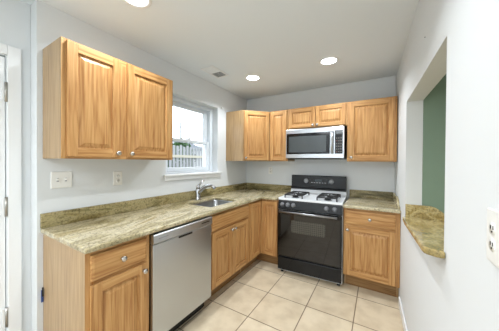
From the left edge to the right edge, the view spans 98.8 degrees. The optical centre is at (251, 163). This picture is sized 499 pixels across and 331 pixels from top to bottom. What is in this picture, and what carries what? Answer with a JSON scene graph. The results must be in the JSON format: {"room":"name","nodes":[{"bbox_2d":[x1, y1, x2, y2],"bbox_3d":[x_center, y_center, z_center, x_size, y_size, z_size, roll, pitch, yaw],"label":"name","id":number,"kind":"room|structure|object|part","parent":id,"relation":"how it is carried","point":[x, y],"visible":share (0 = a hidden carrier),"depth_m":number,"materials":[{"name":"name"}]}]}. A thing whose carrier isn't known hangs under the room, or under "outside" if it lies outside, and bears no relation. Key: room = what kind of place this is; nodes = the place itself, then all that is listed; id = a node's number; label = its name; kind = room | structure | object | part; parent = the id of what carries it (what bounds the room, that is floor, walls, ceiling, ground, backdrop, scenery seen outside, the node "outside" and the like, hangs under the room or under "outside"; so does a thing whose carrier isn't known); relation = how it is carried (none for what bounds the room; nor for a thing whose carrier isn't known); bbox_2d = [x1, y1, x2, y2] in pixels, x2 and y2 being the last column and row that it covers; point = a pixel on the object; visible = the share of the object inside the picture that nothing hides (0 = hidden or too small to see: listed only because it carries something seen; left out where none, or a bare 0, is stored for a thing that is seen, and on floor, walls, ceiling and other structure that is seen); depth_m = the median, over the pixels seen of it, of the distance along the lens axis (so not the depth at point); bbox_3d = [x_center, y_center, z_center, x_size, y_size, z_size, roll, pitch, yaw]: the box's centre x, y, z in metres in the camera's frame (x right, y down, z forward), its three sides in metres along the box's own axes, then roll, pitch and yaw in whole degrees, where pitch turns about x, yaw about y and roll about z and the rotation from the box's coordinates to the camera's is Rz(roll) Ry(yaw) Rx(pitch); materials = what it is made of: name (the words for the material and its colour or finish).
{"room":"kitchen","nodes":[
{"label":"kitchen","id":0,"kind":"room"},
{"bbox_2d":[0,0,30,330],"bbox_3d":[-2.388,0.136,0.188,0.177,2.440,3.099,1,1,30],"label":"wall","id":1,"kind":"structure","parent":0,"point":[15,15],"depth_m":1.45,"materials":[{"name":"white paint"}]},
{"bbox_2d":[0,56,7,330],"bbox_3d":[-1.777,0.333,1.038,0.107,2.030,0.836,1,1,30],"label":"door","id":2,"kind":"structure","parent":1,"relation":"in","point":[3,85],"depth_m":1.37,"materials":[{"name":"white paint"}]},
{"bbox_2d":[0,43,21,330],"bbox_3d":[-1.784,0.297,1.026,0.015,2.110,0.947,1,1,30],"label":"trim","id":3,"kind":"structure","parent":1,"relation":"attached to","point":[14,159],"depth_m":1.40,"materials":[{"name":"white paint"}]},
{"bbox_2d":[31,0,246,330],"bbox_3d":[-0.845,0.126,2.697,0.289,2.440,2.790,1,1,30],"label":"wall","id":4,"kind":"structure","parent":0,"point":[92,179],"depth_m":1.73,"materials":[{"name":"white paint"}]},
{"bbox_2d":[51,171,71,188],"bbox_3d":[-1.356,0.116,1.529,0.014,0.116,0.120,1,1,30],"label":"light switch","id":5,"kind":"object","parent":4,"relation":"attached to","point":[58,179],"visible":1,"depth_m":1.53,"materials":[{"name":"white plastic"}]},
{"bbox_2d":[43,36,172,159],"bbox_3d":[-1.049,-0.401,1.702,0.352,0.735,0.815,1,1,30],"label":"upper cabinet","id":6,"kind":"object","parent":4,"relation":"attached to","point":[97,105],"visible":1,"depth_m":1.46,"materials":[{"name":"brown wood"}]},
{"bbox_3d":[-1.046,-0.398,1.440,0.019,0.707,0.318,1,1,30],"label":"door","id":7,"kind":"part","parent":6,"relation":"part of","materials":[{"name":"brown wood"}]},
{"bbox_3d":[-0.840,-0.400,1.791,0.019,0.707,0.404,1,1,30],"label":"door","id":8,"kind":"part","parent":6,"relation":"part of","materials":[{"name":"brown wood"}]},
{"bbox_2d":[113,171,121,185],"bbox_3d":[-1.164,0.129,1.862,0.008,0.120,0.076,1,1,30],"label":"wall outlet","id":9,"kind":"object","parent":4,"relation":"attached to","point":[117,176],"visible":1,"depth_m":1.86,"materials":[{"name":"white plastic"}]},
{"bbox_2d":[40,183,291,228],"bbox_3d":[-0.388,0.387,2.350,0.854,0.100,2.624,1,1,30],"label":"backsplash","id":10,"kind":"structure","parent":4,"relation":"attached to","point":[56,218],"depth_m":1.95,"materials":[{"name":"stone"}]},
{"bbox_2d":[163,96,221,180],"bbox_3d":[-0.758,-0.298,2.712,0.235,0.966,0.965,1,1,30],"label":"window","id":11,"kind":"structure","parent":4,"relation":"in","point":[192,122],"depth_m":2.76,"materials":[{"name":"white plastic"}]},
{"bbox_3d":[-0.807,-0.112,2.721,0.004,0.320,0.650,1,1,30],"label":"glass pane","id":12,"kind":"part","parent":11,"relation":"part of","materials":[{"name":"white"}]},
{"bbox_3d":[-0.807,-0.104,2.721,0.035,0.399,0.744,1,1,30],"label":"sash","id":13,"kind":"part","parent":11,"relation":"part of","materials":[{"name":"white plastic"}]},
{"bbox_3d":[-0.839,-0.499,2.738,0.004,0.395,0.630,1,1,30],"label":"glass pane","id":14,"kind":"part","parent":11,"relation":"part of","materials":[{"name":"white"}]},
{"bbox_3d":[-0.839,-0.501,2.738,0.035,0.474,0.744,1,1,30],"label":"sash","id":15,"kind":"part","parent":11,"relation":"part of","materials":[{"name":"white plastic"}]},
{"bbox_3d":[-0.761,0.128,2.715,0.235,0.020,0.965,1,1,30],"label":"sill","id":16,"kind":"part","parent":11,"relation":"part of","materials":[{"name":"white paint"}]},
{"bbox_2d":[21,0,418,99],"bbox_3d":[0.787,-1.159,-0.068,6.000,0.200,5.890,1,1,30],"label":"ceiling","id":17,"kind":"structure","parent":0,"point":[283,43],"depth_m":1.80,"materials":[{"name":"white paint"}]},
{"bbox_2d":[123,0,151,8],"bbox_3d":[-0.758,-1.139,1.393,0.198,0.126,0.198,1,1,30],"label":"recessed light","id":18,"kind":"object","parent":17,"relation":"in","point":[142,4],"visible":1,"depth_m":1.46,"materials":[{"name":"white paint"}]},
{"bbox_2d":[201,65,228,77],"bbox_3d":[-0.430,-1.084,2.541,0.180,0.010,0.310,1,1,30],"label":"ceiling vent","id":19,"kind":"object","parent":17,"relation":"in","point":[212,70],"visible":1,"depth_m":2.52,"materials":[{"name":"white metal"}]},
{"bbox_2d":[245,75,260,80],"bbox_3d":[0.020,-1.145,2.713,0.198,0.126,0.198,1,1,30],"label":"recessed light","id":20,"kind":"object","parent":17,"relation":"in","point":[249,77],"visible":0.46,"depth_m":2.76,"materials":[{"name":"white"}]},
{"bbox_2d":[319,56,338,64],"bbox_3d":[0.812,-1.135,2.247,0.198,0.126,0.198,1,1,30],"label":"recessed light","id":21,"kind":"object","parent":17,"relation":"in","point":[330,60],"visible":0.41,"depth_m":2.29,"materials":[{"name":"white"}]},
{"bbox_2d":[175,259,403,330],"bbox_3d":[0.768,1.441,-0.046,6.000,0.120,5.890,1,1,30],"label":"floor","id":22,"kind":"structure","parent":0,"point":[263,297],"depth_m":2.04,"materials":[{"name":"beige tile"}]},
{"bbox_2d":[43,234,148,330],"bbox_3d":[-1.038,0.913,1.448,0.657,0.883,0.375,1,1,30],"label":"base cabinet","id":23,"kind":"object","parent":22,"relation":"on","point":[106,289],"visible":0.83,"depth_m":1.28,"materials":[{"name":"brown wood"}]},
{"bbox_2d":[41,287,43,302],"bbox_3d":[-1.407,0.883,1.438,0.016,0.100,0.010,1,1,30],"label":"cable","id":24,"kind":"object","parent":23,"relation":"attached to","point":[42,290],"visible":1,"depth_m":1.43,"materials":[{"name":"blue plastic"}]},
{"bbox_3d":[-0.805,0.841,1.310,0.018,0.734,0.374,1,1,30],"label":"frame","id":25,"kind":"part","parent":23,"relation":"part of","materials":[{"name":"brown wood"}]},
{"bbox_3d":[-0.788,0.571,1.297,0.019,0.145,0.327,1,1,30],"label":"drawer","id":26,"kind":"part","parent":23,"relation":"part of","materials":[{"name":"brown wood"}]},
{"bbox_3d":[-0.791,0.930,1.300,0.019,0.530,0.327,1,1,30],"label":"door","id":27,"kind":"part","parent":23,"relation":"part of","materials":[{"name":"brown wood"}]},
{"bbox_3d":[-0.767,0.571,1.284,0.031,0.034,0.034,1,1,30],"label":"knob","id":28,"kind":"part","parent":23,"relation":"part of","materials":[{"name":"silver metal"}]},
{"bbox_2d":[149,216,211,330],"bbox_3d":[-0.776,0.916,1.864,0.611,0.873,0.596,1,1,30],"label":"dishwasher","id":29,"kind":"object","parent":22,"relation":"on","point":[180,255],"visible":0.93,"depth_m":1.65,"materials":[{"name":"silver metal"}]},
{"bbox_3d":[-0.594,1.290,1.759,0.010,0.092,0.576,1,1,30],"label":"kick plate","id":30,"kind":"part","parent":29,"relation":"part of","materials":[{"name":"black plastic"}]},
{"bbox_2d":[207,199,248,299],"bbox_3d":[-0.457,0.909,2.435,0.657,0.883,0.700,1,1,30],"label":"base cabinet","id":31,"kind":"object","parent":22,"relation":"on","point":[230,227],"visible":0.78,"depth_m":2.24,"materials":[{"name":"brown wood"}]},
{"bbox_3d":[-0.292,0.927,2.146,0.019,0.530,0.325,1,1,30],"label":"door","id":32,"kind":"part","parent":31,"relation":"part of","materials":[{"name":"brown wood"}]},
{"bbox_3d":[-0.124,0.925,2.432,0.019,0.530,0.325,1,1,30],"label":"door","id":33,"kind":"part","parent":31,"relation":"part of","materials":[{"name":"brown wood"}]},
{"bbox_2d":[241,199,278,271],"bbox_3d":[0.041,0.907,3.086,0.853,0.883,0.922,1,1,30],"label":"base cabinet","id":34,"kind":"object","parent":22,"relation":"on","point":[262,213],"visible":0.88,"depth_m":2.77,"materials":[{"name":"brown wood"}]},
{"bbox_2d":[40,183,291,253],"bbox_3d":[-0.388,0.402,2.351,0.854,0.130,2.624,1,1,30],"label":"countertop","id":35,"kind":"structure","parent":34,"relation":"on","point":[86,230],"depth_m":1.73,"materials":[{"name":"beige stone"}]},
{"bbox_2d":[195,180,215,199],"bbox_3d":[-0.551,0.313,2.547,0.292,0.240,0.082,1,1,23],"label":"faucet","id":36,"kind":"object","parent":35,"relation":"on","point":[198,191],"visible":1,"depth_m":2.56,"materials":[{"name":"silver metal"}]},
{"bbox_3d":[-0.539,0.314,2.547,0.270,0.143,0.051,1,1,21],"label":"spout","id":37,"kind":"part","parent":36,"relation":"part of","materials":[{"name":"silver metal"}]},
{"bbox_2d":[192,200,232,206],"bbox_3d":[-0.439,0.551,2.454,0.389,0.167,0.524,1,1,30],"label":"sink","id":38,"kind":"object","parent":35,"relation":"in","point":[212,203],"visible":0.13,"depth_m":2.67,"materials":[{"name":"silver metal"}]},
{"bbox_3d":[0.050,0.841,2.724,0.019,0.697,0.275,1,1,30],"label":"door","id":39,"kind":"part","parent":34,"relation":"part of","materials":[{"name":"brown wood"}]},
{"bbox_3d":[0.233,0.842,2.791,0.225,0.697,0.019,1,1,30],"label":"door","id":40,"kind":"part","parent":34,"relation":"part of","materials":[{"name":"brown wood"}]},
{"bbox_2d":[278,175,346,285],"bbox_3d":[0.797,0.763,2.753,0.742,1.187,0.721,1,1,28],"label":"gas range","id":41,"kind":"object","parent":22,"relation":"on","point":[311,215],"visible":0.99,"depth_m":2.50,"materials":[{"name":"black metal"}]},
{"bbox_3d":[0.633,0.587,2.462,0.662,0.025,0.053,1,1,28],"label":"handle","id":42,"kind":"part","parent":41,"relation":"part of","materials":[{"name":"grey metal"}]},
{"bbox_3d":[0.650,0.869,2.479,0.702,0.510,0.003,1,1,28],"label":"glass","id":43,"kind":"part","parent":41,"relation":"part of","materials":[{"name":"black glass"}]},
{"bbox_3d":[0.656,1.225,2.499,0.734,0.157,0.046,1,1,28],"label":"storage drawer","id":44,"kind":"part","parent":41,"relation":"part of","materials":[{"name":"black metal"}]},
{"bbox_3d":[0.661,0.855,2.498,0.734,0.563,0.040,1,1,28],"label":"oven door","id":45,"kind":"part","parent":41,"relation":"part of","materials":[{"name":"black glass"}]},
{"bbox_3d":[0.664,0.509,2.498,0.738,0.110,0.038,1,1,28],"label":"control panel","id":46,"kind":"part","parent":41,"relation":"part of","materials":[{"name":"black plastic"}]},
{"bbox_2d":[279,188,346,204],"bbox_3d":[0.803,0.409,2.758,0.742,0.084,0.588,1,1,28],"label":"cooktop","id":47,"kind":"object","parent":41,"relation":"in","point":[309,196],"depth_m":2.66,"materials":[{"name":"white metal"}]},
{"bbox_3d":[0.926,0.245,2.956,0.250,0.070,0.012,1,1,28],"label":"clock panel","id":48,"kind":"part","parent":41,"relation":"part of","materials":[{"name":"black plastic"}]},
{"bbox_2d":[343,208,400,296],"bbox_3d":[1.370,0.922,2.456,0.513,0.883,0.657,1,1,30],"label":"base cabinet","id":49,"kind":"object","parent":22,"relation":"on","point":[371,239],"visible":0.88,"depth_m":2.20,"materials":[{"name":"brown wood"}]},
{"bbox_3d":[1.214,0.937,2.214,0.460,0.530,0.019,1,1,30],"label":"door","id":50,"kind":"part","parent":49,"relation":"part of","materials":[{"name":"brown wood"}]},
{"bbox_3d":[1.216,0.578,2.211,0.460,0.145,0.019,1,1,30],"label":"drawer","id":51,"kind":"part","parent":49,"relation":"part of","materials":[{"name":"brown wood"}]},
{"bbox_2d":[343,189,400,213],"bbox_3d":[1.375,0.414,2.458,0.518,0.130,0.649,1,1,30],"label":"countertop","id":52,"kind":"structure","parent":49,"relation":"on","point":[381,201],"depth_m":2.47,"materials":[{"name":"beige stone"}]},
{"bbox_2d":[246,75,395,199],"bbox_3d":[0.869,0.134,3.220,2.134,2.440,0.150,1,1,30],"label":"wall","id":53,"kind":"structure","parent":0,"point":[370,176],"depth_m":3.00,"materials":[{"name":"white paint"}]},
{"bbox_2d":[226,110,269,160],"bbox_3d":[0.018,-0.400,3.281,0.589,0.723,0.600,1,1,30],"label":"upper cabinet","id":54,"kind":"object","parent":53,"relation":"attached to","point":[247,131],"visible":0.98,"depth_m":3.08,"materials":[{"name":"brown wood"}]},
{"bbox_3d":[0.075,-0.398,3.073,0.376,0.695,0.019,0,0,-15],"label":"door","id":55,"kind":"part","parent":54,"relation":"part of","materials":[{"name":"brown wood"}]},
{"bbox_2d":[269,110,294,160],"bbox_3d":[0.460,-0.396,3.183,0.283,0.723,0.322,1,1,30],"label":"upper cabinet","id":56,"kind":"object","parent":53,"relation":"attached to","point":[278,120],"visible":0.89,"depth_m":3.04,"materials":[{"name":"brown wood"}]},
{"bbox_3d":[0.383,-0.396,3.052,0.251,0.695,0.019,1,1,30],"label":"door","id":57,"kind":"part","parent":56,"relation":"part of","materials":[{"name":"brown wood"}]},
{"bbox_2d":[288,102,347,129],"bbox_3d":[0.903,-0.611,2.903,0.759,0.283,0.353,1,1,30],"label":"upper cabinet","id":58,"kind":"object","parent":53,"relation":"attached to","point":[330,115],"visible":0.91,"depth_m":2.76,"materials":[{"name":"brown wood"}]},
{"bbox_3d":[0.675,-0.611,2.879,0.358,0.257,0.019,1,1,30],"label":"door","id":59,"kind":"part","parent":58,"relation":"part of","materials":[{"name":"brown wood"}]},
{"bbox_2d":[286,126,346,158],"bbox_3d":[0.871,-0.254,2.873,0.738,0.398,0.435,1,1,30],"label":"microwave","id":60,"kind":"object","parent":58,"relation":"attached to","point":[324,142],"visible":0.95,"depth_m":2.70,"materials":[{"name":"silver plastic"}]},
{"bbox_3d":[0.721,-0.260,2.766,0.563,0.273,0.002,1,1,30],"label":"door glass","id":61,"kind":"part","parent":60,"relation":"part of","materials":[{"name":"black glass"}]},
{"bbox_3d":[0.974,-0.258,2.589,0.028,0.271,0.050,1,1,30],"label":"handle","id":62,"kind":"part","parent":60,"relation":"part of","materials":[{"name":"silver metal"}]},
{"bbox_3d":[1.050,-0.261,2.572,0.088,0.283,0.002,1,1,30],"label":"control panel","id":63,"kind":"part","parent":60,"relation":"part of","materials":[{"name":"black ceramic"}]},
{"bbox_3d":[0.993,-0.607,2.692,0.358,0.257,0.019,1,1,30],"label":"door","id":64,"kind":"part","parent":58,"relation":"part of","materials":[{"name":"brown wood"}]},
{"bbox_2d":[347,96,397,161],"bbox_3d":[1.446,-0.384,2.584,0.504,0.723,0.353,1,1,30],"label":"upper cabinet","id":65,"kind":"object","parent":53,"relation":"attached to","point":[371,123],"visible":1,"depth_m":2.45,"materials":[{"name":"brown wood"}]},
{"bbox_2d":[403,204,444,258],"bbox_3d":[1.296,0.420,1.194,0.687,0.138,1.126,1,1,30],"label":"ledge","id":66,"kind":"object","parent":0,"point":[425,224],"visible":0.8,"depth_m":1.38,"materials":[{"name":"beige stone"}]},
{"bbox_2d":[422,73,446,212],"bbox_3d":[1.674,0.176,-1.119,3.376,2.440,4.970,1,1,30],"label":"wall","id":67,"kind":"structure","parent":0,"point":[434,104],"depth_m":1.74,"materials":[{"name":"green paint"}]},
{"bbox_2d":[405,204,443,220],"bbox_3d":[1.461,0.402,1.739,0.340,0.108,0.020,1,1,30],"label":"backsplash","id":68,"kind":"structure","parent":67,"relation":"attached to","point":[414,211],"depth_m":1.76,"materials":[{"name":"stone"}]},
{"bbox_2d":[394,0,498,330],"bbox_3d":[0.447,0.157,0.138,0.113,2.440,5.895,1,1,29],"label":"wall","id":69,"kind":"structure","parent":0,"point":[470,280],"depth_m":0.77,"materials":[{"name":"white paint"}]},
{"bbox_2d":[398,297,407,330],"bbox_3d":[0.193,1.335,-0.166,0.012,0.084,5.102,1,1,29],"label":"baseboard","id":70,"kind":"structure","parent":69,"relation":"attached to","point":[399,302],"depth_m":1.83,"materials":[{"name":"white paint"}]},
{"bbox_2d":[486,208,498,267],"bbox_3d":[0.562,0.178,0.472,0.010,0.132,0.170,1,1,29],"label":"wall outlet","id":71,"kind":"object","parent":69,"relation":"attached to","point":[492,242],"visible":1,"depth_m":0.52,"materials":[{"name":"white plastic"}]},
{"bbox_2d":[489,222,495,234],"bbox_3d":[0.585,0.158,0.519,0.003,0.032,0.032,1,1,29],"label":"receptacle","id":72,"kind":"object","parent":71,"relation":"attached to","point":[492,229],"depth_m":0.52,"materials":[{"name":"white plastic"}]},
{"bbox_2d":[489,238,495,251],"bbox_3d":[0.585,0.198,0.520,0.003,0.032,0.032,1,1,29],"label":"receptacle","id":73,"kind":"object","parent":71,"relation":"attached to","point":[492,246],"depth_m":0.52,"materials":[{"name":"white plastic"}]}
]}

